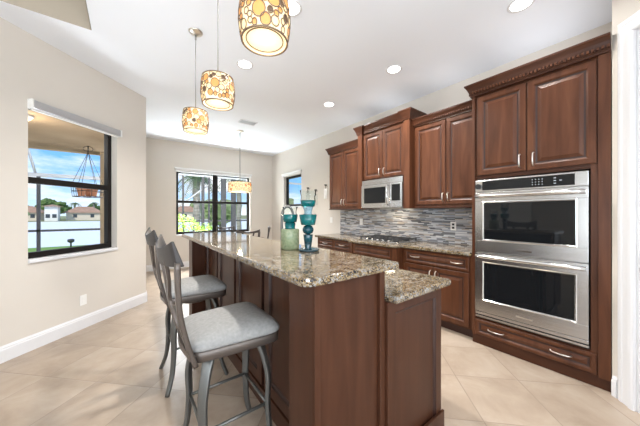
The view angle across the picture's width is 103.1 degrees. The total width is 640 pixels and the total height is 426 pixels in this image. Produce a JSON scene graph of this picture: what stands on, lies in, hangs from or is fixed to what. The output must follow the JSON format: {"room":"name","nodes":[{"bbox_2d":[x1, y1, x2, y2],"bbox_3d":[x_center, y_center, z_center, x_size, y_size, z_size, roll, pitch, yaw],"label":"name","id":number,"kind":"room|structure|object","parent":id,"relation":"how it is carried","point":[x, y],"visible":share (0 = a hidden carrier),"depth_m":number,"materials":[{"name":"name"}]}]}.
{"room":"kitchen","nodes":[
{"label":"kitchen","id":0,"kind":"room"},
{"bbox_2d":[0,17,145,346],"bbox_3d":[-2.933,-0.206,1.902,0.140,3.048,3.850,0,0,8],"label":"wall","id":1,"kind":"structure","parent":0,"point":[36,297],"depth_m":2.67,"materials":[{"name":"paint"}]},
{"bbox_2d":[28,108,117,262],"bbox_3d":[-2.786,-0.304,2.889,0.162,1.565,0.916,0,0,8],"label":"window","id":2,"kind":"structure","parent":1,"relation":"in","point":[52,254],"depth_m":3.05,"materials":[{"name":"brown metal"}]},
{"bbox_2d":[27,98,121,137],"bbox_3d":[-2.697,-1.044,2.885,0.060,0.101,0.944,0,0,8],"label":"roller blind","id":3,"kind":"object","parent":2,"relation":"attached to","point":[36,106],"visible":1,"depth_m":2.75,"materials":[{"name":"white fabric"}]},
{"bbox_2d":[0,292,146,363],"bbox_3d":[-2.855,1.246,1.892,0.016,0.145,3.850,0,0,8],"label":"baseboard","id":4,"kind":"structure","parent":1,"relation":"attached to","point":[14,349],"depth_m":2.71,"materials":[{"name":"white paint"}]},
{"bbox_2d":[80,294,86,305],"bbox_3d":[-2.719,0.993,2.918,0.008,0.116,0.074,0,0,8],"label":"wall outlet","id":5,"kind":"object","parent":1,"relation":"attached to","point":[83,298],"visible":1,"depth_m":2.92,"materials":[{"name":"white plastic"}]},
{"bbox_2d":[146,137,271,264],"bbox_3d":[-2.777,-0.206,6.718,3.500,3.048,0.120,0,0,-37],"label":"wall","id":6,"kind":"structure","parent":0,"point":[162,156],"depth_m":6.23,"materials":[{"name":"paint"}]},
{"bbox_2d":[146,261,188,271],"bbox_3d":[-2.734,1.248,6.665,3.255,0.140,0.016,0,0,-37],"label":"baseboard","id":7,"kind":"structure","parent":6,"relation":"attached to","point":[186,263],"depth_m":5.91,"materials":[{"name":"white paint"}]},
{"bbox_2d":[176,172,249,235],"bbox_3d":[-2.764,-0.252,6.726,1.850,1.600,0.162,0,0,-37],"label":"window","id":8,"kind":"structure","parent":6,"relation":"in","point":[214,202],"depth_m":6.73,"materials":[{"name":"brown metal"}]},
{"bbox_2d":[174,167,251,177],"bbox_3d":[-2.710,-1.061,6.655,1.930,0.102,0.060,0,0,-37],"label":"window shade","id":9,"kind":"object","parent":8,"relation":"attached to","point":[177,169],"visible":1,"depth_m":6.56,"materials":[{"name":"white fabric"}]},
{"bbox_2d":[0,0,611,155],"bbox_3d":[-0.516,-1.930,1.441,6.320,0.400,11.320,0,0,-37],"label":"ceiling","id":10,"kind":"structure","parent":0,"point":[339,52],"depth_m":2.70,"materials":[{"name":"paint"}]},
{"bbox_2d":[182,27,208,134],"bbox_3d":[-1.185,-1.254,2.422,0.234,0.952,0.234,0,0,-29],"label":"pendant light","id":11,"kind":"object","parent":10,"relation":"hanging from","point":[195,120],"visible":1,"depth_m":2.36,"materials":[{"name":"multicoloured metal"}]},
{"bbox_2d":[186,128,205,132],"bbox_3d":[-1.186,-0.793,2.422,0.172,0.002,0.172,0,0,-37],"label":"diffuser","id":12,"kind":"object","parent":11,"relation":"attached to","point":[188,130],"depth_m":2.43,"materials":[{"name":"beige glass"}]},
{"bbox_2d":[200,0,234,110],"bbox_3d":[-0.735,-1.254,1.828,0.234,0.952,0.234,0,0,-14],"label":"pendant light","id":13,"kind":"object","parent":10,"relation":"hanging from","point":[217,89],"visible":1,"depth_m":1.75,"materials":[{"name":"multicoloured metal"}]},
{"bbox_2d":[205,99,230,107],"bbox_3d":[-0.735,-0.793,1.828,0.172,0.002,0.172,0,0,-22],"label":"diffuser","id":14,"kind":"object","parent":13,"relation":"attached to","point":[209,103],"depth_m":1.83,"materials":[{"name":"beige glass"}]},
{"bbox_2d":[228,130,251,192],"bbox_3d":[-1.678,-1.089,5.326,0.477,1.282,0.478,0,0,-37],"label":"drum chandelier","id":15,"kind":"object","parent":10,"relation":"hanging from","point":[233,186],"visible":1,"depth_m":5.15,"materials":[{"name":"multicoloured glass"}]},
{"bbox_2d":[236,60,252,68],"bbox_3d":[-0.871,-1.726,2.949,0.188,0.006,0.188,0,0,-37],"label":"recessed light","id":16,"kind":"object","parent":10,"relation":"in","point":[244,64],"visible":1,"depth_m":2.94,"materials":[{"name":"white paint"}]},
{"bbox_2d":[238,119,257,125],"bbox_3d":[-1.368,-1.724,4.812,0.320,0.011,0.200,0,0,-37],"label":"ceiling vent","id":17,"kind":"object","parent":10,"relation":"in","point":[243,121],"visible":1,"depth_m":4.80,"materials":[{"name":"grey metal"}]},
{"bbox_2d":[238,0,290,56],"bbox_3d":[-0.252,-1.254,1.158,0.234,0.952,0.234,0,0,-15],"label":"pendant light","id":18,"kind":"object","parent":10,"relation":"hanging from","point":[264,25],"visible":1,"depth_m":1.10,"materials":[{"name":"multicoloured glass"}]},
{"bbox_2d":[245,27,283,50],"bbox_3d":[-0.252,-0.793,1.159,0.172,0.002,0.172,0,0,-23],"label":"diffuser","id":19,"kind":"object","parent":18,"relation":"attached to","point":[257,38],"depth_m":1.15,"materials":[{"name":"beige glass"}]},
{"bbox_2d":[288,0,301,16],"bbox_3d":[-0.244,-1.726,2.138,0.188,0.006,0.188,0,0,-37],"label":"recessed light","id":20,"kind":"object","parent":10,"relation":"in","point":[295,7],"visible":0.6,"depth_m":2.14,"materials":[{"name":"white"}]},
{"bbox_2d":[323,102,334,106],"bbox_3d":[0.143,-1.726,4.032,0.188,0.006,0.188,0,0,-37],"label":"recessed light","id":21,"kind":"object","parent":10,"relation":"in","point":[327,104],"visible":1,"depth_m":4.02,"materials":[{"name":"white"}]},
{"bbox_2d":[386,65,401,73],"bbox_3d":[0.889,-1.726,3.051,0.188,0.006,0.188,0,0,-37],"label":"recessed light","id":22,"kind":"object","parent":10,"relation":"in","point":[393,69],"visible":1,"depth_m":3.04,"materials":[{"name":"white"}]},
{"bbox_2d":[507,0,534,12],"bbox_3d":[1.660,-1.726,2.097,0.188,0.006,0.188,0,0,-37],"label":"recessed light","id":23,"kind":"object","parent":10,"relation":"in","point":[516,6],"visible":1,"depth_m":2.11,"materials":[{"name":"white"}]},
{"bbox_2d":[0,267,639,425],"bbox_3d":[-0.517,1.378,1.491,6.220,0.120,11.200,0,0,-37],"label":"floor","id":24,"kind":"structure","parent":0,"point":[107,372],"depth_m":1.92,"materials":[{"name":"tile"}]},
{"bbox_2d":[145,227,228,396],"bbox_3d":[-1.101,0.719,2.090,0.559,1.208,0.472,0,0,-37],"label":"bar stool","id":25,"kind":"object","parent":24,"relation":"on","point":[194,289],"visible":0.82,"depth_m":1.97,"materials":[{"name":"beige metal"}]},
{"bbox_2d":[155,234,278,425],"bbox_3d":[-0.550,0.719,1.365,0.559,1.208,0.472,0,0,-37],"label":"bar stool","id":26,"kind":"object","parent":24,"relation":"on","point":[204,337],"visible":1,"depth_m":1.25,"materials":[{"name":"grey fabric"}]},
{"bbox_2d":[216,226,234,231],"bbox_3d":[-2.240,0.815,6.252,0.467,1.012,0.529,0,0,-42],"label":"dining chair","id":27,"kind":"object","parent":24,"relation":"on","point":[217,227],"visible":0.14,"depth_m":6.42,"materials":[{"name":"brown metal"}]},
{"bbox_2d":[236,229,259,236],"bbox_3d":[-1.457,0.815,5.145,0.467,1.012,0.529,0,0,-16],"label":"dining chair","id":28,"kind":"object","parent":24,"relation":"on","point":[237,231],"visible":0.19,"depth_m":4.93,"materials":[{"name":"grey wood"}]},
{"bbox_2d":[189,240,443,425],"bbox_3d":[-0.404,0.803,2.340,0.986,1.030,2.645,0,0,-37],"label":"kitchen island","id":29,"kind":"object","parent":24,"relation":"on","point":[343,354],"visible":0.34,"depth_m":1.27,"materials":[{"name":"brown wood"}]},
{"bbox_2d":[182,232,398,286],"bbox_3d":[-0.653,0.270,2.238,0.603,0.037,2.765,0,0,-37],"label":"island countertop","id":30,"kind":"structure","parent":29,"relation":"on","point":[323,266],"depth_m":1.36,"materials":[{"name":"stone"}]},
{"bbox_2d":[281,228,298,249],"bbox_3d":[-0.212,0.180,1.801,0.128,0.142,0.128,0,0,-37],"label":"glass vase","id":31,"kind":"object","parent":30,"relation":"on","point":[289,237],"visible":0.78,"depth_m":1.75,"materials":[{"name":"green glass"}]},
{"bbox_2d":[283,207,297,228],"bbox_3d":[-0.212,0.030,1.801,0.110,0.155,0.110,0,0,-37],"label":"goblet","id":32,"kind":"object","parent":31,"relation":"on","point":[289,219],"visible":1,"depth_m":1.76,"materials":[{"name":"teal glass"}]},
{"bbox_2d":[283,214,297,222],"bbox_3d":[-0.212,0.035,1.801,0.108,0.058,0.108,0,0,-37],"label":"bowl","id":33,"kind":"object","parent":32,"relation":"on","point":[288,218],"depth_m":1.76,"materials":[{"name":"teal glass"}]},
{"bbox_2d":[298,247,318,251],"bbox_3d":[-0.075,0.243,1.707,0.142,0.015,0.142,0,0,-37],"label":"dish","id":34,"kind":"object","parent":30,"relation":"on","point":[314,249],"visible":0.84,"depth_m":1.67,"materials":[{"name":"teal glass"}]},
{"bbox_2d":[299,190,316,249],"bbox_3d":[-0.080,0.043,1.703,0.118,0.398,0.118,0,0,-37],"label":"candle holder","id":35,"kind":"object","parent":34,"relation":"on","point":[307,219],"visible":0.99,"depth_m":1.67,"materials":[{"name":"teal glass"}]},
{"bbox_2d":[300,200,315,206],"bbox_3d":[-0.080,-0.067,1.703,0.104,0.043,0.104,0,0,-37],"label":"cup","id":36,"kind":"object","parent":35,"relation":"on","point":[304,203],"depth_m":1.66,"materials":[{"name":"teal glass"}]},
{"bbox_2d":[299,214,316,224],"bbox_3d":[-0.080,0.043,1.703,0.118,0.073,0.118,0,0,-37],"label":"bowl","id":37,"kind":"object","parent":35,"relation":"on","point":[305,219],"depth_m":1.66,"materials":[{"name":"teal glass"}]},
{"bbox_2d":[385,269,450,303],"bbox_3d":[-0.257,0.422,2.511,0.563,0.037,2.810,0,0,-37],"label":"island countertop","id":38,"kind":"structure","parent":29,"relation":"on","point":[401,285],"depth_m":1.47,"materials":[{"name":"stone"}]},
{"bbox_2d":[280,205,294,240],"bbox_3d":[-0.347,0.159,2.555,0.131,0.489,0.155,0,0,24],"label":"faucet","id":39,"kind":"object","parent":38,"relation":"on","point":[286,206],"visible":0.47,"depth_m":2.55,"materials":[{"name":"grey metal"}]},
{"bbox_2d":[318,237,348,252],"bbox_3d":[0.472,0.881,4.574,0.674,0.874,0.965,0,0,-37],"label":"base cabinet","id":40,"kind":"object","parent":24,"relation":"on","point":[331,244],"visible":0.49,"depth_m":4.39,"materials":[{"name":"brown wood"}]},
{"bbox_2d":[349,242,402,268],"bbox_3d":[0.993,0.881,3.804,0.774,0.874,0.886,0,0,-37],"label":"base cabinet","id":41,"kind":"object","parent":24,"relation":"on","point":[393,254],"visible":0.16,"depth_m":3.48,"materials":[{"name":"brown wood"}]},
{"bbox_2d":[315,233,471,255],"bbox_3d":[0.953,0.423,3.866,0.763,0.038,2.733,0,0,-37],"label":"countertop","id":42,"kind":"structure","parent":41,"relation":"on","point":[458,249],"depth_m":3.31,"materials":[{"name":"stone"}]},
{"bbox_2d":[359,235,418,243],"bbox_3d":[1.016,0.378,3.822,0.500,0.052,0.760,0,0,-37],"label":"cooktop","id":43,"kind":"object","parent":42,"relation":"in","point":[379,238],"visible":1,"depth_m":3.69,"materials":[{"name":"silver metal"}]},
{"bbox_2d":[403,248,472,337],"bbox_3d":[1.558,0.881,3.142,0.674,0.874,0.849,0,0,-37],"label":"base cabinet","id":44,"kind":"object","parent":24,"relation":"on","point":[456,298],"visible":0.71,"depth_m":2.80,"materials":[{"name":"brown wood"}]},
{"bbox_2d":[464,32,611,391],"bbox_3d":[2.069,0.005,2.437,0.713,2.625,0.997,0,0,-37],"label":"tall cabinet","id":45,"kind":"object","parent":24,"relation":"on","point":[552,113],"visible":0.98,"depth_m":2.08,"materials":[{"name":"brown wood"}]},
{"bbox_2d":[475,171,590,347],"bbox_3d":[2.023,0.352,2.416,0.636,1.365,0.793,0,0,-37],"label":"double oven","id":46,"kind":"object","parent":45,"relation":"in","point":[533,233],"visible":1,"depth_m":2.18,"materials":[{"name":"silver metal"}]},
{"bbox_2d":[272,22,611,246],"bbox_3d":[0.658,-0.206,4.988,0.120,3.048,7.050,0,0,-37],"label":"wall","id":47,"kind":"structure","parent":0,"point":[311,157],"depth_m":5.57,"materials":[{"name":"paint"}]},
{"bbox_2d":[281,169,301,176],"bbox_3d":[-0.763,-1.056,6.715,0.055,0.083,0.980,0,0,-37],"label":"window shade","id":48,"kind":"object","parent":47,"relation":"attached to","point":[300,170],"visible":1,"depth_m":6.65,"materials":[{"name":"white fabric"}]},
{"bbox_2d":[286,174,300,207],"bbox_3d":[-0.694,-0.582,6.768,0.162,0.860,0.900,0,0,-37],"label":"window","id":49,"kind":"structure","parent":47,"relation":"in","point":[295,176],"depth_m":7.10,"materials":[{"name":"brown metal"}]},
{"bbox_2d":[324,184,326,198],"bbox_3d":[0.125,-0.478,5.515,0.081,0.312,0.071,0,0,0],"label":"wall sconce","id":50,"kind":"object","parent":47,"relation":"attached to","point":[325,189],"visible":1,"depth_m":5.49,"materials":[{"name":"white glass"}]},
{"bbox_2d":[325,139,374,209],"bbox_3d":[0.541,-0.661,4.707,0.403,1.182,0.915,0,0,-37],"label":"upper cabinet","id":51,"kind":"object","parent":47,"relation":"attached to","point":[344,164],"visible":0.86,"depth_m":4.59,"materials":[{"name":"brown wood"}]},
{"bbox_2d":[353,107,427,208],"bbox_3d":[1.071,-0.740,3.926,0.503,1.335,1.074,0,0,-37],"label":"upper cabinet","id":52,"kind":"object","parent":47,"relation":"attached to","point":[386,145],"visible":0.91,"depth_m":3.69,"materials":[{"name":"brown wood"}]},
{"bbox_2d":[361,176,402,208],"bbox_3d":[1.046,-0.302,3.907,0.479,0.436,0.760,0,0,-37],"label":"microwave","id":53,"kind":"object","parent":52,"relation":"in","point":[383,193],"visible":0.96,"depth_m":3.75,"materials":[{"name":"silver metal"}]},
{"bbox_2d":[340,208,471,244],"bbox_3d":[1.250,0.168,4.101,0.010,0.471,2.748,0,0,-37],"label":"backsplash","id":54,"kind":"structure","parent":47,"relation":"attached to","point":[432,225],"depth_m":3.85,"materials":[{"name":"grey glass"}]},
{"bbox_2d":[450,222,455,230],"bbox_3d":[1.778,0.168,3.390,0.008,0.116,0.074,0,0,-37],"label":"wall outlet","id":55,"kind":"object","parent":54,"relation":"attached to","point":[452,224],"visible":1,"depth_m":3.38,"materials":[{"name":"white plastic"}]},
{"bbox_2d":[412,100,471,208],"bbox_3d":[1.663,-0.673,3.228,0.403,1.207,0.859,0,0,-37],"label":"upper cabinet","id":56,"kind":"object","parent":47,"relation":"attached to","point":[443,147],"visible":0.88,"depth_m":3.14,"materials":[{"name":"brown wood"}]},
{"bbox_2d":[612,0,639,376],"bbox_3d":[2.063,-0.206,0.981,0.100,3.048,1.750,0,0,8],"label":"wall","id":57,"kind":"structure","parent":0,"point":[622,10],"depth_m":1.83,"materials":[{"name":"paint"}]},
{"bbox_2d":[611,375,616,397],"bbox_3d":[2.121,1.246,1.828,0.016,0.145,0.033,0,0,8],"label":"baseboard","id":58,"kind":"structure","parent":57,"relation":"attached to","point":[614,378],"depth_m":1.83,"materials":[{"name":"white paint"}]},
{"bbox_2d":[617,10,639,413],"bbox_3d":[2.095,-0.009,1.310,0.126,2.655,0.990,0,0,8],"label":"door frame","id":59,"kind":"structure","parent":57,"relation":"attached to","point":[628,31],"depth_m":1.71,"materials":[{"name":"white paint"}]},
{"label":"outside","id":60,"kind":"structure","parent":0,"visible":0},
{"bbox_2d":[28,215,245,221],"bbox_3d":[-79.385,2.318,170.745,600.000,1.000,152.000,0,0,-37],"label":"bank","id":61,"kind":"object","parent":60,"point":[62,218],"visible":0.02,"depth_m":88.68,"materials":[{"name":"green plant"}]},
{"bbox_2d":[28,206,43,220],"bbox_3d":[-96.746,0.418,84.124,8.600,5.800,8.600,0,0,-37],"label":"house","id":62,"kind":"structure","parent":61,"relation":"on","point":[31,209],"depth_m":82.76,"materials":[{"name":"beige paint"}]},
{"bbox_2d":[43,204,61,220],"bbox_3d":[-88.164,0.168,83.733,4.600,6.300,5.600,0,0,-37],"label":"house","id":63,"kind":"structure","parent":61,"relation":"on","point":[51,212],"depth_m":82.30,"materials":[{"name":"white paint"}]},
{"bbox_2d":[34,198,72,213],"bbox_3d":[-102.824,-1.866,98.138,10.012,8.402,7.656,0,0,-37],"label":"tree","id":64,"kind":"object","parent":61,"relation":"on","point":[45,201],"visible":0.56,"depth_m":97.40,"materials":[{"name":"green plant"}]},
{"bbox_2d":[63,207,99,219],"bbox_3d":[-85.595,0.418,92.588,10.600,5.800,8.600,0,0,-37],"label":"house","id":65,"kind":"structure","parent":61,"relation":"on","point":[77,213],"depth_m":90.06,"materials":[{"name":"beige paint"}]},
{"bbox_2d":[178,206,192,218],"bbox_3d":[-59.947,0.018,112.056,11.600,6.600,8.600,0,0,-37],"label":"house","id":66,"kind":"structure","parent":61,"relation":"on","point":[188,210],"depth_m":109.96,"materials":[{"name":"beige paint"}]},
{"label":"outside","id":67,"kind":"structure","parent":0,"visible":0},
{"bbox_2d":[28,219,245,247],"bbox_3d":[-45.647,2.743,60.138,340.000,0.350,99.000,0,0,-37],"label":"lake","id":68,"kind":"structure","parent":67,"point":[89,237],"depth_m":32.63,"materials":[{"name":"white liquid"}]},
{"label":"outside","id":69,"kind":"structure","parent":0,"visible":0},
{"bbox_2d":[28,245,83,251],"bbox_3d":[-9.069,2.173,11.948,320.000,1.190,28.000,0,0,-37],"label":"lawn","id":70,"kind":"structure","parent":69,"point":[58,247],"depth_m":15.02,"materials":[{"name":"green plant"}]},
{"bbox_2d":[67,239,74,246],"bbox_3d":[-11.999,1.568,12.235,0.260,0.700,0.254,0,0,-37],"label":"garden light","id":71,"kind":"object","parent":70,"relation":"on","point":[70,241],"visible":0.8,"depth_m":12.20,"materials":[{"name":"brown metal"}]},
{"bbox_2d":[178,176,220,230],"bbox_3d":[-6.142,-0.168,12.900,2.167,3.597,2.342,0,0,-37],"label":"palm tree","id":72,"kind":"object","parent":70,"relation":"on","point":[196,181],"visible":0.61,"depth_m":12.71,"materials":[{"name":"green plant"}]},
{"bbox_2d":[205,199,236,229],"bbox_3d":[-10.925,0.295,28.341,4.537,4.058,3.616,0,0,-37],"label":"tree","id":73,"kind":"object","parent":70,"relation":"on","point":[228,206],"visible":0.39,"depth_m":27.25,"materials":[{"name":"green plant"}]},
{"bbox_2d":[218,179,243,228],"bbox_3d":[-5.638,-0.552,17.670,3.076,4.759,2.773,0,0,-37],"label":"palm tree","id":74,"kind":"object","parent":70,"relation":"on","point":[239,197],"visible":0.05,"depth_m":17.55,"materials":[{"name":"green plant"}]},
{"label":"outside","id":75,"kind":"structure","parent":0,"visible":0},
{"bbox_3d":[-2.307,1.508,3.039,18.000,0.120,16.370,0,0,-37],"label":"patio","id":76,"kind":"object","parent":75,"visible":0},
{"bbox_2d":[100,152,103,243],"bbox_3d":[-4.646,0.078,5.657,0.360,2.760,0.370,0,0,-37],"label":"patio column","id":77,"kind":"structure","parent":76,"relation":"on","point":[101,153],"depth_m":5.42,"materials":[{"name":"beige paint"}]},
{"bbox_2d":[28,110,103,155],"bbox_3d":[-4.510,-1.352,-1.427,9.090,0.100,11.920,0,0,-37],"label":"soffit","id":78,"kind":"structure","parent":77,"relation":"on","point":[45,132],"depth_m":4.29,"materials":[{"name":"beige paint"}]},
{"bbox_2d":[28,114,33,120],"bbox_3d":[-3.911,-1.266,3.333,0.210,0.071,0.210,0,0,-37],"label":"ceiling light","id":79,"kind":"object","parent":78,"relation":"attached to","point":[30,117],"visible":0.2,"depth_m":3.36,"materials":[{"name":"white paint"}]},
{"bbox_2d":[71,146,103,197],"bbox_3d":[-4.468,-0.802,4.894,0.491,1.000,0.491,0,0,-37],"label":"hanging planter","id":80,"kind":"object","parent":78,"relation":"hanging from","point":[89,193],"visible":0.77,"depth_m":4.86,"materials":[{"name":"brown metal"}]},
{"bbox_2d":[71,188,103,197],"bbox_3d":[-4.468,-0.415,4.894,0.491,0.226,0.491,0,0,-37],"label":"wire basket","id":81,"kind":"object","parent":80,"relation":"on","point":[89,193],"depth_m":4.85,"materials":[{"name":"brown metal"}]},
{"bbox_2d":[28,148,300,250],"bbox_3d":[-7.145,-0.617,7.759,16.000,4.130,0.100,0,0,-37],"label":"screen enclosure","id":82,"kind":"object","parent":76,"relation":"on","point":[223,220],"visible":0.37,"depth_m":9.33,"materials":[{"name":"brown metal"}]},
{"bbox_2d":[178,213,201,231],"bbox_3d":[-4.011,0.720,7.255,1.292,1.462,1.242,0,0,-37],"label":"shrub","id":83,"kind":"object","parent":76,"relation":"on","point":[196,226],"visible":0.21,"depth_m":7.29,"materials":[{"name":"green plant"}]},
{"bbox_2d":[196,223,211,230],"bbox_3d":[-3.703,0.880,8.371,0.877,1.142,0.894,0,0,-37],"label":"shrub","id":84,"kind":"object","parent":76,"relation":"on","point":[209,227],"visible":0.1,"depth_m":8.29,"materials":[{"name":"green plant"}]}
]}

